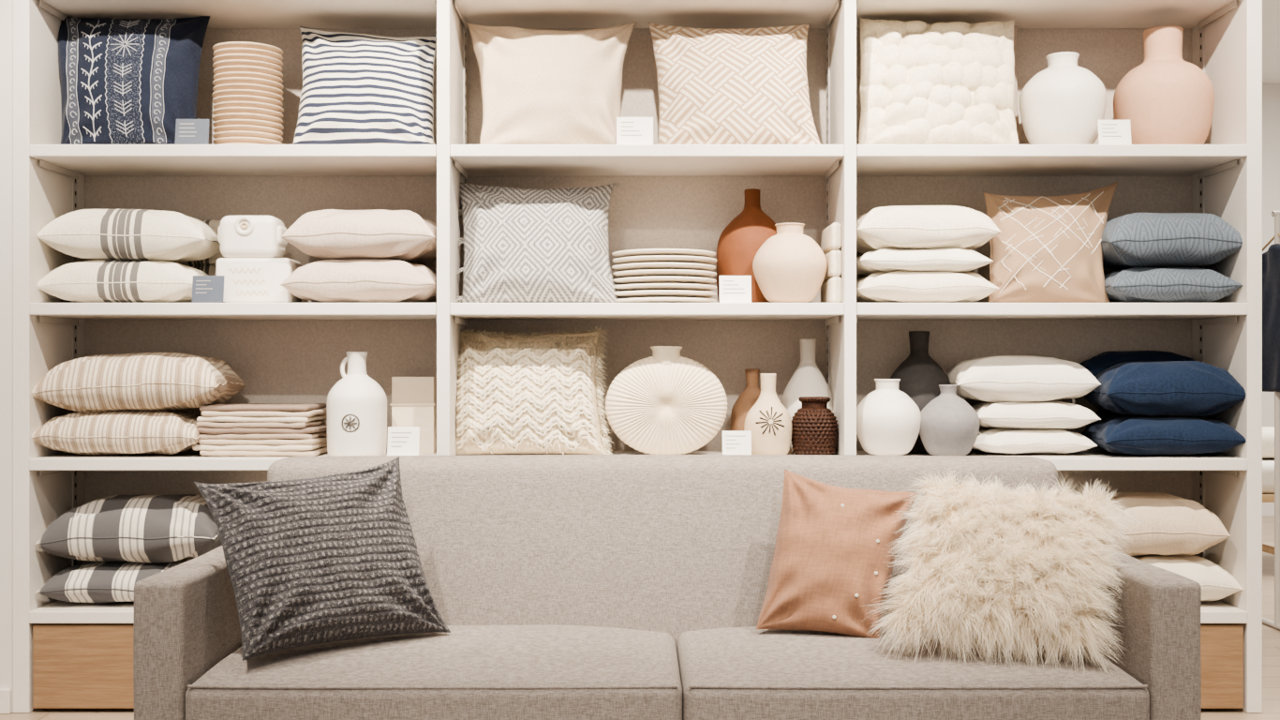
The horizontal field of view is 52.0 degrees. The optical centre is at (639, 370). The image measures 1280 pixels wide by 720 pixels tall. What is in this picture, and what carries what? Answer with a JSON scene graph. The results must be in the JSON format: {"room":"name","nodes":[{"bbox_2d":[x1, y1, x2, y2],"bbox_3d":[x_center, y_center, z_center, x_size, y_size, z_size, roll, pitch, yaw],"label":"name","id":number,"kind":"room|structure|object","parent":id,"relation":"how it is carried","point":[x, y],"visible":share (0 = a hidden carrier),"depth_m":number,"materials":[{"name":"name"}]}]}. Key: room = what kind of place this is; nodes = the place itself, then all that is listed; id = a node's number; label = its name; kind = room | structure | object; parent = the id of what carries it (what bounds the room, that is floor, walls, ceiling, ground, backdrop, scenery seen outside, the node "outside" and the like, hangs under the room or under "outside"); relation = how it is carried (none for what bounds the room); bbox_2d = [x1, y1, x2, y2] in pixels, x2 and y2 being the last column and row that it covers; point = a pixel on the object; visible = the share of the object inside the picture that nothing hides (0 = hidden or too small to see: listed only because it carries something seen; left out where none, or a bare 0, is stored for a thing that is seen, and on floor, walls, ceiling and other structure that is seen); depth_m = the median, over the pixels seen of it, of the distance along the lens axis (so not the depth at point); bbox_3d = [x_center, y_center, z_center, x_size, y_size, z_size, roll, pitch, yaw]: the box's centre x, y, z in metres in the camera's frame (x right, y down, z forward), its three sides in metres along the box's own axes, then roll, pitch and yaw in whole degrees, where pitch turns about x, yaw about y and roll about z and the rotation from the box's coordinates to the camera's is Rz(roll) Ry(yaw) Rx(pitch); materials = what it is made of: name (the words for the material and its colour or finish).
{"room":"store","nodes":[
{"label":"store","id":0,"kind":"room"},
{"bbox_2d":[0,0,12,712],"bbox_3d":[-2.958,-0.505,4.252,2.083,3.099,0.495,0,0,0],"label":"wall","id":1,"kind":"structure","parent":0,"point":[6,6],"depth_m":4.00,"materials":[{"name":"paint"}]},
{"bbox_2d":[0,687,11,714],"bbox_3d":[-2.959,1.008,3.996,2.082,0.075,0.016,0,0,0],"label":"baseboard","id":2,"kind":"structure","parent":1,"relation":"attached to","point":[5,692],"depth_m":3.99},
{"bbox_2d":[0,516,1279,719],"bbox_3d":[1.000,1.095,4.000,9.999,0.099,11.999,0,0,0],"label":"floor","id":3,"kind":"structure","parent":0,"point":[1271,635],"depth_m":4.15,"materials":[{"name":"brown wood"}]},
{"bbox_2d":[12,0,1262,713],"bbox_3d":[-0.009,-0.330,4.213,3.811,2.750,0.434,0,0,0],"label":"shelving unit","id":4,"kind":"object","parent":3,"relation":"on","point":[675,196],"visible":0.48,"depth_m":4.25,"materials":[{"name":"white wood"}]},
{"bbox_2d":[32,623,133,708],"bbox_3d":[-1.551,0.910,4.197,0.612,0.270,0.386,0,0,0],"label":"drawer box","id":5,"kind":"object","parent":4,"relation":"in","point":[76,665],"visible":0.44,"depth_m":4.00,"materials":[{"name":"brown wood"}]},
{"bbox_2d":[35,493,222,602],"bbox_3d":[-1.582,0.566,4.200,0.552,0.335,0.344,0,0,0],"label":"cushions","id":6,"kind":"object","parent":4,"relation":"on","point":[126,540],"visible":0.7,"depth_m":4.05,"materials":[{"name":"fabric"}]},
{"bbox_2d":[37,208,225,302],"bbox_3d":[-1.588,-0.359,4.223,0.575,0.302,0.339,0,0,0],"label":"stack","id":7,"kind":"object","parent":4,"relation":"on","point":[139,255],"visible":0.68,"depth_m":4.07,"materials":[{"name":"white fabric"}]},
{"bbox_2d":[57,15,210,144],"bbox_3d":[-1.644,-0.921,4.186,0.510,0.460,0.191,0,0,2],"label":"cushion","id":8,"kind":"object","parent":4,"relation":"on","point":[124,81],"visible":0.86,"depth_m":4.12,"materials":[{"name":"fabric"}]},
{"bbox_2d":[31,352,246,455],"bbox_3d":[-1.586,0.105,4.170,0.584,0.325,0.304,0,0,0],"label":"cushions","id":9,"kind":"object","parent":4,"relation":"on","point":[126,403],"visible":0.93,"depth_m":4.04,"materials":[{"name":"beige fabric"}]},
{"bbox_2d":[174,119,209,144],"bbox_3d":[-1.381,-0.732,4.055,0.104,0.087,0.045,0,0,0],"label":"price card","id":10,"kind":"object","parent":4,"relation":"on","point":[187,131],"visible":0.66,"depth_m":4.04,"materials":[{"name":"paper"}]},
{"bbox_2d":[191,275,225,302],"bbox_3d":[-1.322,-0.248,4.025,0.097,0.084,0.045,0,0,0],"label":"price card","id":11,"kind":"object","parent":4,"relation":"on","point":[205,289],"visible":0.91,"depth_m":4.01,"materials":[{"name":"paper"}]},
{"bbox_2d":[212,41,283,144],"bbox_3d":[-1.242,-0.853,4.160,0.217,0.328,0.217,0,0,10],"label":"plates","id":12,"kind":"object","parent":4,"relation":"on","point":[247,94],"visible":0.91,"depth_m":4.07,"materials":[{"name":"beige ceramic"}]},
{"bbox_2d":[216,215,301,302],"bbox_3d":[-1.212,-0.347,4.168,0.240,0.281,0.153,0,0,0],"label":"canisters","id":13,"kind":"object","parent":4,"relation":"on","point":[254,267],"visible":0.92,"depth_m":4.10,"materials":[{"name":"white ceramic"}]},
{"bbox_2d":[192,401,327,456],"bbox_3d":[-1.198,0.187,4.190,0.382,0.163,0.271,0,0,0],"label":"linens","id":14,"kind":"object","parent":4,"relation":"on","point":[244,429],"visible":0.92,"depth_m":4.06,"materials":[{"name":"beige fabric"}]},
{"bbox_2d":[327,351,386,456],"bbox_3d":[-0.889,0.105,4.117,0.186,0.326,0.191,0,0,0],"label":"ceramic jug","id":15,"kind":"object","parent":4,"relation":"on","point":[356,403],"visible":0.98,"depth_m":4.05,"materials":[{"name":"white ceramic"}]},
{"bbox_2d":[280,208,436,302],"bbox_3d":[-0.867,-0.358,4.200,0.480,0.302,0.345,0,0,0],"label":"cushions","id":16,"kind":"object","parent":4,"relation":"on","point":[368,256],"visible":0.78,"depth_m":4.05,"materials":[{"name":"fabric"}]},
{"bbox_2d":[292,25,436,144],"bbox_3d":[-0.872,-0.902,4.179,0.459,0.422,0.207,0,0,0],"label":"striped cushion","id":17,"kind":"object","parent":4,"relation":"on","point":[358,88],"visible":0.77,"depth_m":4.11,"materials":[{"name":"fabric"}]},
{"bbox_2d":[386,427,419,455],"bbox_3d":[-0.728,0.222,4.050,0.098,0.094,0.045,0,0,0],"label":"price card","id":18,"kind":"object","parent":4,"relation":"on","point":[401,440],"visible":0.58,"depth_m":4.04,"materials":[{"name":"white paper"}]},
{"bbox_2d":[389,376,436,453],"bbox_3d":[-0.732,0.145,4.269,0.144,0.248,0.103,0,0,0],"label":"gift box","id":19,"kind":"object","parent":4,"relation":"on","point":[413,404],"visible":0.62,"depth_m":4.22,"materials":[{"name":"beige cardboard"}]},
{"bbox_2d":[455,326,614,454],"bbox_3d":[-0.343,0.071,4.168,0.538,0.436,0.234,0,0,0],"label":"tufted cushion","id":20,"kind":"object","parent":4,"relation":"on","point":[536,393],"visible":0.98,"depth_m":4.11,"materials":[{"name":"beige fabric"}]},
{"bbox_2d":[455,180,625,302],"bbox_3d":[-0.325,-0.395,4.165,0.598,0.436,0.218,0,0,-2],"label":"cushion","id":21,"kind":"object","parent":4,"relation":"on","point":[521,245],"visible":0.88,"depth_m":4.10,"materials":[{"name":"fabric"}]},
{"bbox_2d":[465,22,636,144],"bbox_3d":[-0.287,-0.907,4.174,0.552,0.432,0.227,0,0,0],"label":"cushion","id":22,"kind":"object","parent":4,"relation":"on","point":[538,86],"visible":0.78,"depth_m":4.11,"materials":[{"name":"fabric"}]},
{"bbox_2d":[616,117,653,144],"bbox_3d":[-0.016,-0.735,4.050,0.112,0.092,0.045,0,0,0],"label":"price card","id":23,"kind":"object","parent":4,"relation":"on","point":[630,130],"visible":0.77,"depth_m":4.04,"materials":[{"name":"white paper"}]},
{"bbox_2d":[652,58,659,111],"bbox_3d":[0.203,-0.881,4.338,0.324,0.381,0.056,0,0,0],"label":"cushion","id":24,"kind":"object","parent":4,"relation":"on","point":[654,60],"visible":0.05,"depth_m":4.35,"materials":[{"name":"fabric"}]},
{"bbox_2d":[611,248,716,302],"bbox_3d":[0.077,-0.289,4.180,0.339,0.167,0.339,0,0,0],"label":"plates","id":25,"kind":"object","parent":4,"relation":"on","point":[647,275],"visible":0.94,"depth_m":4.06,"materials":[{"name":"white ceramic"}]},
{"bbox_2d":[605,345,727,454],"bbox_3d":[0.083,0.096,4.150,0.387,0.343,0.131,0,0,0],"label":"vase","id":26,"kind":"object","parent":4,"relation":"on","point":[664,402],"visible":0.98,"depth_m":4.10,"materials":[{"name":"beige ceramic"}]},
{"bbox_2d":[647,21,821,144],"bbox_3d":[0.301,-0.906,4.166,0.554,0.430,0.208,0,0,0],"label":"cushion","id":27,"kind":"object","parent":4,"relation":"on","point":[716,86],"visible":0.84,"depth_m":4.10,"materials":[{"name":"beige fabric"}]},
{"bbox_2d":[719,275,751,302],"bbox_3d":[0.293,-0.248,4.040,0.098,0.085,0.045,0,0,0],"label":"price card","id":28,"kind":"object","parent":4,"relation":"on","point":[733,289],"visible":0.94,"depth_m":4.03,"materials":[{"name":"white paper"}]},
{"bbox_2d":[722,431,751,454],"bbox_3d":[0.296,0.227,4.030,0.089,0.083,0.045,0,0,0],"label":"price card","id":29,"kind":"object","parent":4,"relation":"on","point":[734,442],"visible":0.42,"depth_m":4.02,"materials":[{"name":"white paper"}]},
{"bbox_2d":[730,368,760,431],"bbox_3d":[0.369,0.132,4.300,0.143,0.273,0.143,0,0,0],"label":"bottle vase","id":30,"kind":"object","parent":4,"relation":"on","point":[750,395],"visible":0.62,"depth_m":4.27,"materials":[{"name":"ceramic"}]},
{"bbox_2d":[716,188,776,302],"bbox_3d":[0.369,-0.399,4.300,0.234,0.386,0.234,0,0,0],"label":"bottle vase","id":31,"kind":"object","parent":4,"relation":"on","point":[738,244],"visible":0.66,"depth_m":4.21,"materials":[{"name":"ceramic"}]},
{"bbox_2d":[744,372,792,454],"bbox_3d":[0.403,0.139,4.119,0.150,0.259,0.153,0,0,0],"label":"bottle vase","id":32,"kind":"object","parent":4,"relation":"on","point":[769,422],"visible":0.91,"depth_m":4.07,"materials":[{"name":"beige ceramic"}]},
{"bbox_2d":[752,223,827,302],"bbox_3d":[0.471,-0.332,4.120,0.234,0.252,0.234,0,0,0],"label":"vase","id":33,"kind":"object","parent":4,"relation":"on","point":[790,266],"visible":0.93,"depth_m":4.04,"materials":[{"name":"ceramic"}]},
{"bbox_2d":[781,338,833,453],"bbox_3d":[0.547,0.083,4.280,0.177,0.371,0.177,0,0,0],"label":"bottle vase","id":34,"kind":"object","parent":4,"relation":"on","point":[807,380],"visible":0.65,"depth_m":4.24,"materials":[{"name":"ceramic"}]},
{"bbox_2d":[791,396,838,454],"bbox_3d":[0.547,0.176,4.120,0.150,0.185,0.150,0,0,-33],"label":"wicker vase","id":35,"kind":"object","parent":4,"relation":"on","point":[814,424],"visible":0.93,"depth_m":4.07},
{"bbox_2d":[820,222,841,302],"bbox_3d":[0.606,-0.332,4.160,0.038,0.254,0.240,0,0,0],"label":"towels","id":36,"kind":"object","parent":4,"relation":"on","point":[831,235],"visible":0.8,"depth_m":4.05,"materials":[{"name":"fabric"}]},
{"bbox_2d":[856,378,921,455],"bbox_3d":[0.777,0.148,4.120,0.209,0.241,0.209,0,0,0],"label":"vase","id":37,"kind":"object","parent":4,"relation":"on","point":[887,419],"visible":0.95,"depth_m":4.05,"materials":[{"name":"ceramic"}]},
{"bbox_2d":[890,330,950,453],"bbox_3d":[0.915,0.070,4.300,0.221,0.396,0.221,0,0,0],"label":"bottle vase","id":38,"kind":"object","parent":4,"relation":"on","point":[920,376],"visible":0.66,"depth_m":4.22,"materials":[{"name":"ceramic"}]},
{"bbox_2d":[856,205,1001,302],"bbox_3d":[0.890,-0.366,4.200,0.445,0.316,0.334,0,0,0],"label":"cushions","id":39,"kind":"object","parent":4,"relation":"on","point":[912,253],"visible":0.88,"depth_m":4.05,"materials":[{"name":"beige fabric"}]},
{"bbox_2d":[858,17,1018,144],"bbox_3d":[0.948,-0.912,4.177,0.529,0.444,0.222,0,0,0],"label":"cushion","id":40,"kind":"object","parent":4,"relation":"on","point":[953,82],"visible":0.91,"depth_m":4.11,"materials":[{"name":"white fabric"}]},
{"bbox_2d":[919,384,979,455],"bbox_3d":[0.964,0.157,4.100,0.190,0.224,0.190,0,0,0],"label":"round vase","id":41,"kind":"object","parent":4,"relation":"on","point":[949,424],"visible":0.98,"depth_m":4.04,"materials":[{"name":"ceramic"}]},
{"bbox_2d":[1012,25,1021,144],"bbox_3d":[1.125,-0.931,4.348,0.292,0.479,0.056,0,0,0],"label":"cushion","id":42,"kind":"object","parent":4,"relation":"on","point":[1015,105],"visible":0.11,"depth_m":4.34,"materials":[{"name":"beige fabric"}]},
{"bbox_2d":[945,355,1101,453],"bbox_3d":[1.214,0.109,4.230,0.447,0.316,0.284,0,0,0],"label":"stack","id":43,"kind":"object","parent":4,"relation":"on","point":[1020,411],"visible":0.87,"depth_m":4.11,"materials":[{"name":"white fabric"}]},
{"bbox_2d":[983,181,1118,302],"bbox_3d":[1.315,-0.407,4.162,0.453,0.397,0.192,0,0,0],"label":"cushion","id":44,"kind":"object","parent":4,"relation":"on","point":[1048,248],"visible":0.89,"depth_m":4.11,"materials":[{"name":"fabric"}]},
{"bbox_2d":[1019,51,1106,144],"bbox_3d":[1.340,-0.843,4.160,0.264,0.309,0.264,0,0,0],"label":"ceramic vase","id":45,"kind":"object","parent":4,"relation":"on","point":[1064,102],"visible":0.91,"depth_m":4.07,"materials":[{"name":"white ceramic"}]},
{"bbox_2d":[1097,119,1131,144],"bbox_3d":[1.461,-0.730,4.050,0.101,0.084,0.045,0,0,0],"label":"price card","id":46,"kind":"object","parent":4,"relation":"on","point":[1109,131],"visible":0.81,"depth_m":4.04,"materials":[{"name":"white paper"}]},
{"bbox_2d":[1079,350,1246,455],"bbox_3d":[1.643,0.101,4.197,0.442,0.333,0.379,0,0,0],"label":"cushions","id":47,"kind":"object","parent":4,"relation":"on","point":[1150,402],"visible":0.88,"depth_m":4.03,"materials":[{"name":"fabric"}]},
{"bbox_2d":[1113,25,1214,144],"bbox_3d":[1.670,-0.887,4.190,0.301,0.397,0.301,0,0,0],"label":"vase","id":48,"kind":"object","parent":4,"relation":"on","point":[1167,98],"visible":0.87,"depth_m":4.08,"materials":[{"name":"ceramic"}]},
{"bbox_2d":[1099,491,1242,601],"bbox_3d":[1.625,0.562,4.200,0.459,0.342,0.344,0,0,0],"label":"cushions","id":49,"kind":"object","parent":4,"relation":"on","point":[1173,528],"visible":0.51,"depth_m":4.05,"materials":[{"name":"beige fabric"}]},
{"bbox_2d":[1101,212,1242,302],"bbox_3d":[1.657,-0.354,4.200,0.430,0.293,0.344,0,0,0],"label":"cushions","id":50,"kind":"object","parent":4,"relation":"on","point":[1157,253],"visible":0.75,"depth_m":4.05,"materials":[{"name":"fabric"}]},
{"bbox_2d":[1200,623,1243,708],"bbox_3d":[1.552,0.910,4.197,0.587,0.270,0.386,0,0,0],"label":"drawer box","id":51,"kind":"object","parent":4,"relation":"in","point":[1221,644],"visible":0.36,"depth_m":4.00,"materials":[{"name":"brown wood"}]},
{"bbox_2d":[133,454,1201,719],"bbox_3d":[0.062,0.645,3.401,2.458,0.803,0.857,0,0,0],"label":"sofa","id":52,"kind":"object","parent":3,"relation":"on","point":[564,587],"visible":0.76,"depth_m":3.21,"materials":[{"name":"grey fabric"}]},
{"bbox_2d":[193,456,450,660],"bbox_3d":[-0.779,0.450,3.265,0.568,0.441,0.296,0,0,-38],"label":"cushion","id":53,"kind":"object","parent":52,"relation":"on","point":[331,558],"visible":1,"depth_m":3.18,"materials":[{"name":"fabric"}]},
{"bbox_2d":[756,469,918,638],"bbox_3d":[0.519,0.476,3.422,0.445,0.421,0.227,0,0,0],"label":"velvet cushion","id":54,"kind":"object","parent":52,"relation":"on","point":[831,551],"visible":0.94,"depth_m":3.38,"materials":[{"name":"fabric"}]},
{"bbox_2d":[860,465,1140,673],"bbox_3d":[0.895,0.493,3.204,0.740,0.504,0.405,0,0,0],"label":"cushion","id":55,"kind":"object","parent":52,"relation":"on","point":[1029,568],"visible":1,"depth_m":3.13,"materials":[{"name":"beige fur"}]},
{"bbox_2d":[1262,426,1274,554],"bbox_3d":[3.988,0.680,7.000,2.000,0.730,0.800,0,0,0],"label":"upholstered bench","id":56,"kind":"object","parent":3,"relation":"on","point":[1268,432],"visible":0.02,"depth_m":6.73,"materials":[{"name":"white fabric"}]},
{"bbox_2d":[1262,210,1279,629],"bbox_3d":[3.406,0.200,5.300,1.739,1.688,0.569,0,0,0],"label":"clothes rack","id":57,"kind":"object","parent":3,"relation":"on","point":[1271,259],"visible":0.56,"depth_m":5.29,"materials":[{"name":"white metal"}]},
{"bbox_2d":[1262,83,1279,516],"bbox_3d":[3.699,-0.505,9.450,4.602,3.099,0.099,0,0,0],"label":"wall","id":58,"kind":"structure","parent":0,"point":[1271,92],"depth_m":9.40,"materials":[{"name":"paint"}]},
{"bbox_2d":[1262,0,1279,83],"bbox_3d":[1.000,-2.105,4.000,9.999,0.099,11.999,0,0,0],"label":"ceiling","id":59,"kind":"structure","parent":0,"point":[1271,8],"depth_m":8.21,"materials":[{"name":"paint"}]}
]}

